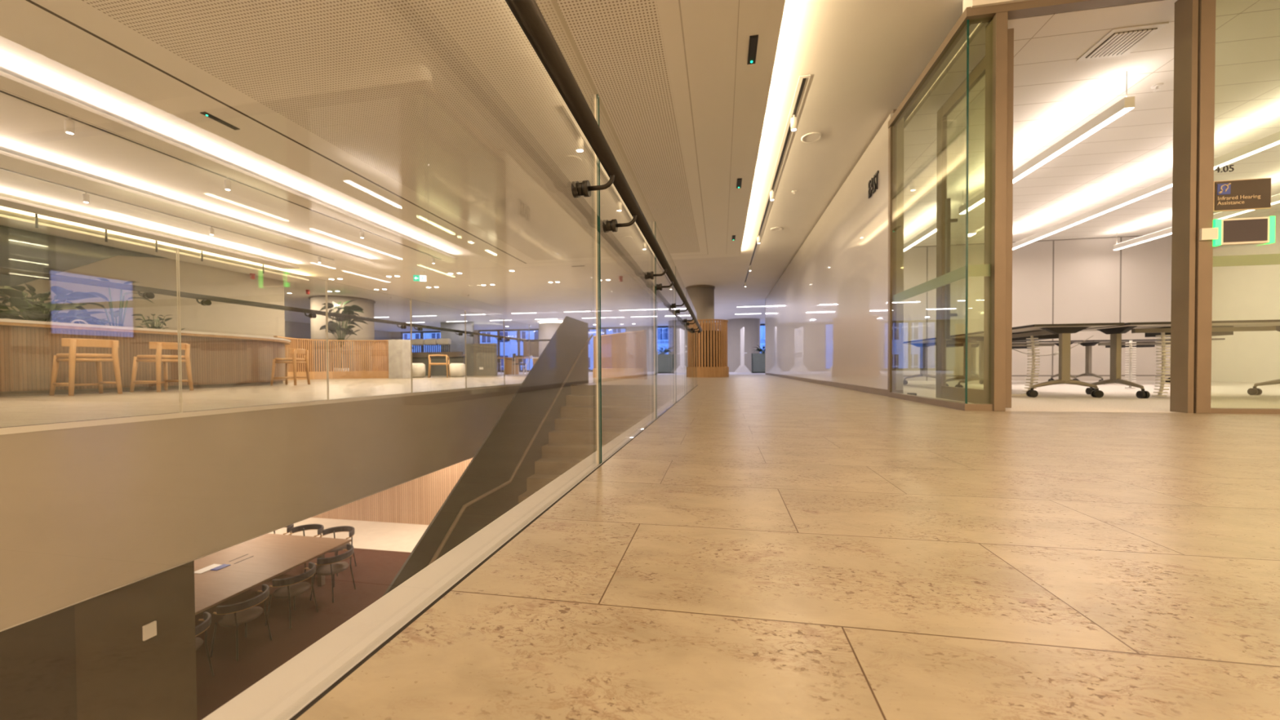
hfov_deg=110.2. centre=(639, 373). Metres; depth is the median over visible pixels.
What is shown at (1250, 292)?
wall
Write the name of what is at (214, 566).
document
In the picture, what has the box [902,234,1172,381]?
wall
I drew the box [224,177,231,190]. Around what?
track spotlight
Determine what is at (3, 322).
countertop
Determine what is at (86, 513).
fascia
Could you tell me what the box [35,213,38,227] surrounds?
rod
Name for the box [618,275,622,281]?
fire alarm
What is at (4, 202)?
light
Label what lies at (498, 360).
chair
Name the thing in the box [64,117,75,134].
track spotlight
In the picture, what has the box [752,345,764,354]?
leafy plant
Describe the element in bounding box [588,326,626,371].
window
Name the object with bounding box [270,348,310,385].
bar stool
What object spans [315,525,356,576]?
tub chair
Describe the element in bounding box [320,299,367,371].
leaf plant
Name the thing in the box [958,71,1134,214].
pendant light
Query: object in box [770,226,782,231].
ceiling speaker
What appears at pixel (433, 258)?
track spotlight
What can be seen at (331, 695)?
trim
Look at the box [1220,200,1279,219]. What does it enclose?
diffuser
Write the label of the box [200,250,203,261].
rod
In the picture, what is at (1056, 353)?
loose cable
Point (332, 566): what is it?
tub chair
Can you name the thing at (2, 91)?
track
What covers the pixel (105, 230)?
rod
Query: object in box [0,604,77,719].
wall
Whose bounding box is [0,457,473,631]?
ceiling
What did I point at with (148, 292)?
glass balustrade
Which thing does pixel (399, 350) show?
concrete pier
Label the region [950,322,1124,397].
table
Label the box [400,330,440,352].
window
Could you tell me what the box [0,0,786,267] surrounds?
ceiling
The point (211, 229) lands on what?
track spotlight
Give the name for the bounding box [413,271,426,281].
exit sign
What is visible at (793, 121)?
track spotlight
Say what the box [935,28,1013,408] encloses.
door
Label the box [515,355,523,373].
chair
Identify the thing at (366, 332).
column
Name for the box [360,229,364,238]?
track spotlight
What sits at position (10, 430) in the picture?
trim
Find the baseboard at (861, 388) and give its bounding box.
[765,373,902,396]
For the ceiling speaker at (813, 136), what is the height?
0.010 m
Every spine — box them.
[1020,335,1039,394]
[1124,340,1136,388]
[1151,332,1170,396]
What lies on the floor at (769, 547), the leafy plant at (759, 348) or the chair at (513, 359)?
the chair at (513, 359)
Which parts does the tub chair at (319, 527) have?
backrest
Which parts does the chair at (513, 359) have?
backrest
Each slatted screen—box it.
[273,335,388,380]
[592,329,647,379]
[697,319,728,377]
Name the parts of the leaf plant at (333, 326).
pot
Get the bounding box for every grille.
[737,179,741,187]
[749,37,756,63]
[804,133,819,141]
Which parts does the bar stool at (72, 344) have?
leg, leg, seat, backrest, leg, leg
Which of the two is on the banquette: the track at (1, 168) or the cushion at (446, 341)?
the cushion at (446, 341)
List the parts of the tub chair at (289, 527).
backrest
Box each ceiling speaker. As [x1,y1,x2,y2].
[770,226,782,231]
[800,132,822,142]
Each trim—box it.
[0,383,521,435]
[201,389,692,719]
[296,385,697,719]
[764,298,765,374]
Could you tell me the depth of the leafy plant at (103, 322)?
7.11 m
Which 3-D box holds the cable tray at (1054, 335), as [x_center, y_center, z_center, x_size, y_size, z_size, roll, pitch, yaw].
[4.151,-0.392,4.733,0.190,0.080,0.518,0,1,10]
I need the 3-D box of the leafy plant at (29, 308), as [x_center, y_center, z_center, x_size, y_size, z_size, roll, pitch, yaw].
[-8.930,-0.924,6.696,1.150,0.740,1.298,0,1,28]
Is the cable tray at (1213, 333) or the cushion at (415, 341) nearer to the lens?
the cable tray at (1213, 333)
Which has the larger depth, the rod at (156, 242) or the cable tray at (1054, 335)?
the rod at (156, 242)
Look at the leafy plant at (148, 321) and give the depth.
7.97 m
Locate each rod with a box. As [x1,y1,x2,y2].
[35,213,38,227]
[104,229,107,242]
[155,240,157,252]
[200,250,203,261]
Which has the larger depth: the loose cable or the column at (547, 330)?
the column at (547, 330)
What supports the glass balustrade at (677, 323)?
on the trim at (289, 688)
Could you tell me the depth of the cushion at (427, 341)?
18.16 m
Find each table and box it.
[194,533,351,614]
[497,357,532,374]
[902,337,983,386]
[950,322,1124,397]
[961,340,1093,384]
[1072,337,1225,384]
[1080,319,1279,398]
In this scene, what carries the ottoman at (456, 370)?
on the floor at (769, 547)
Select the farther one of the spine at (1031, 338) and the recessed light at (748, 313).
the recessed light at (748, 313)
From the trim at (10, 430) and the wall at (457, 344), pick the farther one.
the wall at (457, 344)
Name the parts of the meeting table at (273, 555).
leg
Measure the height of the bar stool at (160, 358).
0.684 m
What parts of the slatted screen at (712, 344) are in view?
rail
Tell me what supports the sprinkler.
attached to the ceiling at (1055, 94)
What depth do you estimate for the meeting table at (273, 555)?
7.35 m
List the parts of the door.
pull handle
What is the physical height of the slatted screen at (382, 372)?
1.150 m
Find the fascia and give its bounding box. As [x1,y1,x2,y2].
[0,385,520,630]
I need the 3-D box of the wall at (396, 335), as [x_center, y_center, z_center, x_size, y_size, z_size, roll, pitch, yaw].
[-3.816,-1.313,28.133,26.500,3.070,0.250,0,1,10]
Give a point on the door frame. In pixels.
(1193, 260)
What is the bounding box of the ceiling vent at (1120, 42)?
[1076,22,1168,61]
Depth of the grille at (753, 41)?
3.32 m
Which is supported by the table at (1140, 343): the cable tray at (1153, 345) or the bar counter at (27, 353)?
the cable tray at (1153, 345)
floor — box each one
[0,371,1279,719]
[195,517,428,719]
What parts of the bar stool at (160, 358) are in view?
leg, leg, seat, leg, backrest, leg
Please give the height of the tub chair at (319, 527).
0.762 m
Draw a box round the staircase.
[382,315,657,596]
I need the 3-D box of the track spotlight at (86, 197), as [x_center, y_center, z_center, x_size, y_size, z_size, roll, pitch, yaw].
[-7.653,-2.432,6.171,0.062,0.146,0.062,0,1,10]
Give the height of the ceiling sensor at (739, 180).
0.018 m
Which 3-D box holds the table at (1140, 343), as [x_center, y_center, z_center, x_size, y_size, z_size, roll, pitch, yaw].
[7.667,-0.171,6.896,1.606,0.666,0.686,0,1,10]
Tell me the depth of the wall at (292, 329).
23.89 m
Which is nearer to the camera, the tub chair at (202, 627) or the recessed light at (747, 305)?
the tub chair at (202, 627)
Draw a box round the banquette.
[412,337,465,375]
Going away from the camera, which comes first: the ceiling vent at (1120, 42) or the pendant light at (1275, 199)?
the ceiling vent at (1120, 42)
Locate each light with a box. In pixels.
[0,71,456,260]
[0,150,373,264]
[0,195,299,269]
[0,213,308,281]
[412,315,436,316]
[460,313,485,315]
[511,311,537,313]
[563,310,590,311]
[618,308,646,310]
[734,312,761,314]
[737,305,764,306]
[903,222,936,251]
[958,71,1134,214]
[1012,176,1172,249]
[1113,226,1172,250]
[1213,131,1279,169]
[1213,209,1253,219]
[1271,193,1279,204]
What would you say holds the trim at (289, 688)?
attached to the fascia
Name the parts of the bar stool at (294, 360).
leg, leg, seat, leg, backrest, leg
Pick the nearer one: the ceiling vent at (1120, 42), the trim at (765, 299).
the ceiling vent at (1120, 42)
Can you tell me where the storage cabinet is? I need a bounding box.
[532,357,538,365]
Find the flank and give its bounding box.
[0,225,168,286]
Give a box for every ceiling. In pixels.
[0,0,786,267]
[0,0,977,332]
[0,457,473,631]
[903,0,1279,246]
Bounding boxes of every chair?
[195,612,213,675]
[209,584,272,661]
[265,562,318,628]
[273,524,293,534]
[288,524,324,572]
[309,543,355,602]
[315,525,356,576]
[427,354,450,377]
[497,355,501,370]
[511,353,527,375]
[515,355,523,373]
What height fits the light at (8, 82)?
0.046 m
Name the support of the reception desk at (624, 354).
on the floor at (769, 547)
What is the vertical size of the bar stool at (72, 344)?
0.684 m
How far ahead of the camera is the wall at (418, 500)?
11.21 m
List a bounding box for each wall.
[0,255,284,337]
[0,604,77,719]
[74,560,197,719]
[284,320,391,371]
[311,457,472,524]
[391,324,720,372]
[440,321,474,354]
[726,318,759,372]
[765,113,903,390]
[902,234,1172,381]
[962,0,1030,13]
[1211,210,1279,382]
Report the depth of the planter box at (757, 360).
19.40 m
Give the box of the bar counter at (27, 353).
[0,324,284,396]
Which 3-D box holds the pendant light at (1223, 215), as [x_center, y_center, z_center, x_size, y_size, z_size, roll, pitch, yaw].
[7.984,-2.158,5.986,0.070,0.107,0.476,0,1,10]
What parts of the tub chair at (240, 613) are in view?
leg, leg, seat, backrest, leg, leg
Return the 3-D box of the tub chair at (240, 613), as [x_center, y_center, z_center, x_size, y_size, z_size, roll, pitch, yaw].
[-5.539,3.470,6.237,0.530,0.762,0.627,0,1,10]
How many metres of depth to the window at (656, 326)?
27.19 m
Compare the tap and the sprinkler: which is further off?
the tap
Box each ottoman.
[412,363,425,377]
[449,363,465,377]
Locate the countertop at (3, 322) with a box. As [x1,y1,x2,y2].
[0,318,290,345]
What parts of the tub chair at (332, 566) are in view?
leg, leg, seat, leg, backrest, leg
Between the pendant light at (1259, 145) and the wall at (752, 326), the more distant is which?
the wall at (752, 326)
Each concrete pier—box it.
[388,339,410,378]
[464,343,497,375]
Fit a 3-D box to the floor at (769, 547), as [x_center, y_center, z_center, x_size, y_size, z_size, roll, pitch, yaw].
[-4.696,0.302,12.540,30.300,0.300,31.000,0,1,10]
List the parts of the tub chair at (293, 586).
leg, leg, seat, leg, backrest, leg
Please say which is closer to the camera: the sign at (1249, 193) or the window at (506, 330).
the sign at (1249, 193)
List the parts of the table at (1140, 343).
leg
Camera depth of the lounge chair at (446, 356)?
13.93 m
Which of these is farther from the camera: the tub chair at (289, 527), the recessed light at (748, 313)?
the recessed light at (748, 313)
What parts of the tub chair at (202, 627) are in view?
seat, backrest, leg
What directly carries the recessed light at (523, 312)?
in the ceiling at (862, 59)
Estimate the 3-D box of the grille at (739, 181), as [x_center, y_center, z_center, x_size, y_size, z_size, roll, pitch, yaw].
[1.276,-2.438,5.748,0.036,0.004,0.270,0,1,10]
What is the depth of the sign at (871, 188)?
4.77 m
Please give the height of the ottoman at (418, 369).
0.460 m
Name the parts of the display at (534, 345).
panel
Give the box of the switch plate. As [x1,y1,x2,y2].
[142,620,156,640]
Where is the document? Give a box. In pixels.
[194,564,230,573]
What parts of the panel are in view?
mounting arm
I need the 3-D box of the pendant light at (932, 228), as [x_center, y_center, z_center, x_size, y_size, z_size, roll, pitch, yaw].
[4.516,-2.275,7.381,0.070,0.304,2.200,0,1,10]
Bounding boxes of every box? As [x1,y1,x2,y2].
[656,351,657,373]
[751,353,764,373]
[1011,394,1039,395]
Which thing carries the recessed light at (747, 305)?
in the ceiling at (862, 59)
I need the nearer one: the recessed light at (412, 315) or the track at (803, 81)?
the track at (803, 81)
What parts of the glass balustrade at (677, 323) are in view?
glass panel, glass panel, glass panel, glass panel, glass panel, glass panel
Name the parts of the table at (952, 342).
leg, leg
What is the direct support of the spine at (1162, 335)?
on the floor at (769, 547)
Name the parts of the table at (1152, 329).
leg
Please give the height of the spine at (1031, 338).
0.582 m
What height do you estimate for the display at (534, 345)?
1.536 m
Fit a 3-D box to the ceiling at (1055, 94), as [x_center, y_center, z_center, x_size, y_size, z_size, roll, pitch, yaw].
[6.082,-2.438,5.419,6.540,0.060,6.100,0,1,10]
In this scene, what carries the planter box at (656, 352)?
on the floor at (769, 547)
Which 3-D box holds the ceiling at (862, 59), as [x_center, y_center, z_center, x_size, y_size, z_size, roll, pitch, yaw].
[-4.713,-2.667,12.497,30.300,0.100,31.000,0,1,10]
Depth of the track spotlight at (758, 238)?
8.40 m
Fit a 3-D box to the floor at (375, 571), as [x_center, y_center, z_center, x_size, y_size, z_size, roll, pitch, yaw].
[-7.050,3.912,5.907,28.000,0.100,17.000,0,1,10]
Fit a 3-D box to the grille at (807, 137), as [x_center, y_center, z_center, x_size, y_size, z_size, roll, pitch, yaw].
[1.850,-2.541,4.820,0.158,0.004,0.158,0,1,10]
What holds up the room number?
attached to the door frame
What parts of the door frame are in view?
frame post, frame post, head rail, rail, frame post, frame post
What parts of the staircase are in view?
stair rail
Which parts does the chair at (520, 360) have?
backrest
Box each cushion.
[412,338,424,345]
[423,338,436,345]
[436,337,451,345]
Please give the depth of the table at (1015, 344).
7.17 m
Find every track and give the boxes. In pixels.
[0,88,443,259]
[0,167,336,260]
[742,75,810,286]
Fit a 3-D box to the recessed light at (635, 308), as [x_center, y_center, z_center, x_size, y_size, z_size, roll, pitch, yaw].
[-0.316,-2.719,19.121,1.200,0.039,0.090,0,1,10]
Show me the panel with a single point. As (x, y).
(1255, 230)
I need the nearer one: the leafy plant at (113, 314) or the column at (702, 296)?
the leafy plant at (113, 314)
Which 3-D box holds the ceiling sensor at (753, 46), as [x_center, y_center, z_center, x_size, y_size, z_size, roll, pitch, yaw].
[0.839,-2.402,3.328,0.060,0.018,0.300,0,1,10]
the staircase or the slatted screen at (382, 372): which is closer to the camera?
the staircase
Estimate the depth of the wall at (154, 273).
10.20 m
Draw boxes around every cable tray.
[946,340,963,347]
[1012,330,1058,341]
[1012,346,1031,348]
[1105,342,1155,347]
[1144,326,1233,337]
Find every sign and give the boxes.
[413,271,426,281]
[868,170,879,198]
[1213,177,1271,212]
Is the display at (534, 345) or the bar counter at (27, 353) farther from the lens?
the display at (534, 345)
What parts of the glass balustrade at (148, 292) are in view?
glass panel, glass panel, handrail, glass panel, glass panel, glass panel, glass panel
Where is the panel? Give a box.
[1199,216,1275,246]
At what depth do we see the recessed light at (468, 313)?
20.43 m
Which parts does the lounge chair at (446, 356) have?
leg, leg, seat, backrest, leg, leg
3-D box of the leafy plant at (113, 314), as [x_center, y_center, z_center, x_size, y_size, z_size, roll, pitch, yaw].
[-8.848,-1.063,7.511,0.474,0.990,1.012,0,1,21]
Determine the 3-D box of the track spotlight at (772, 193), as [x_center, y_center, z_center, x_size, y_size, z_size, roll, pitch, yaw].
[1.844,-2.488,6.234,0.062,0.146,0.062,0,1,10]
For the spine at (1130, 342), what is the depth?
5.42 m
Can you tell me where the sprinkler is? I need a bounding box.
[1151,83,1163,92]
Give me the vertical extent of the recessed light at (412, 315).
0.039 m
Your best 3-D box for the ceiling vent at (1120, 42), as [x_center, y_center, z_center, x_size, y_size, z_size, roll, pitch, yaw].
[3.423,-2.352,3.187,0.320,0.020,0.320,0,1,10]
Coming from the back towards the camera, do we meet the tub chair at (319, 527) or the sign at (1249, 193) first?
the tub chair at (319, 527)
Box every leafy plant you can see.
[0,282,106,324]
[57,317,124,326]
[81,277,154,326]
[131,313,171,328]
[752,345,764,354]
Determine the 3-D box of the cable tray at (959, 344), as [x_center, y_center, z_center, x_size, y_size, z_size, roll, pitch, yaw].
[4.442,-0.417,6.346,0.190,0.080,0.512,0,1,10]
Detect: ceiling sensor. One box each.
[200,111,239,129]
[736,177,742,188]
[746,35,758,64]
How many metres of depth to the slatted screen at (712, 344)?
12.36 m
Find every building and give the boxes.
[403,330,537,370]
[588,328,657,369]
[760,325,764,353]
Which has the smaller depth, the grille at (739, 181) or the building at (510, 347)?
the grille at (739, 181)
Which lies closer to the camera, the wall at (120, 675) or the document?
the wall at (120, 675)
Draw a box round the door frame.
[888,0,1279,413]
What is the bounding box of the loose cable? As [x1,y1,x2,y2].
[1012,335,1093,355]
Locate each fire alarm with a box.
[249,273,255,279]
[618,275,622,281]
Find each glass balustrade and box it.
[0,209,551,428]
[504,0,702,463]
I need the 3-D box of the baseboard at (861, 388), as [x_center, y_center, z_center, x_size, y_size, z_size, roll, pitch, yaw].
[3.576,0.103,10.367,0.126,0.065,12.250,0,1,10]
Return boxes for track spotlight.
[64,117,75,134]
[82,191,89,203]
[208,226,213,235]
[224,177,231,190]
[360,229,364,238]
[431,256,435,263]
[756,235,760,243]
[769,189,774,200]
[790,115,797,131]
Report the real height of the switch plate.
0.100 m
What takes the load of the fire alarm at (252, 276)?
attached to the ceiling at (862, 59)
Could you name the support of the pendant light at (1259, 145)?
hanging from the ceiling at (1055, 94)
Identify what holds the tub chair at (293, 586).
on the floor at (375, 571)
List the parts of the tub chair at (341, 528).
backrest, seat, leg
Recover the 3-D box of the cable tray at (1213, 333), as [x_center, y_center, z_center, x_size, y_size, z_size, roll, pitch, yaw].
[5.171,-0.390,4.218,0.531,0.080,0.190,0,1,10]
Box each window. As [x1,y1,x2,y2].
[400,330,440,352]
[478,328,538,371]
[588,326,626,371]
[653,325,657,371]
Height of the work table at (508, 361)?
0.740 m
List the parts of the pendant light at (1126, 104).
suspension cord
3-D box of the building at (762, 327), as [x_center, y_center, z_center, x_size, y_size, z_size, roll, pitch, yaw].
[11.474,0.657,40.318,15.850,22.000,8.600,0,1,10]
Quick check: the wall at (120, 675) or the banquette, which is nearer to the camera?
the wall at (120, 675)
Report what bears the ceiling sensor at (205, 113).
attached to the ceiling at (443, 118)
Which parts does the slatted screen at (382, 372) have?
rail, post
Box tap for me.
[71,319,87,324]
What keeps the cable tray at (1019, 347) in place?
on the table at (1015, 344)
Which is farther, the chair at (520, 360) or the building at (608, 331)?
the building at (608, 331)
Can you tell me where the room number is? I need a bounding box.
[1214,164,1234,172]
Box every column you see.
[308,295,375,371]
[538,320,562,355]
[685,284,715,326]
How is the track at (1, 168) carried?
attached to the ceiling at (862, 59)
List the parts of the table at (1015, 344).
leg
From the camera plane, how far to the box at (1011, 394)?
4.36 m
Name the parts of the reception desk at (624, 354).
rail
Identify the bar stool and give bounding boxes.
[48,337,122,395]
[129,342,193,391]
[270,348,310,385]
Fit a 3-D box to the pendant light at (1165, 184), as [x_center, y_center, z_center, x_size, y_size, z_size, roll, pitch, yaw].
[6.182,-2.148,6.305,0.070,0.114,2.749,0,1,10]
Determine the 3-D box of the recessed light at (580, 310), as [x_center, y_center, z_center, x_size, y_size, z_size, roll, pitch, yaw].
[-2.757,-2.711,19.562,1.200,0.039,0.090,0,1,10]
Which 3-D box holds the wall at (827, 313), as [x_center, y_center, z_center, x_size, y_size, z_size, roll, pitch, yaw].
[3.571,-1.264,10.342,0.120,2.670,12.240,0,1,10]
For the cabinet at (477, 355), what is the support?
on the floor at (769, 547)
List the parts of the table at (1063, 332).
leg, leg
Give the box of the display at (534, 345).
[522,341,539,373]
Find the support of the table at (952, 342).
on the floor at (769, 547)

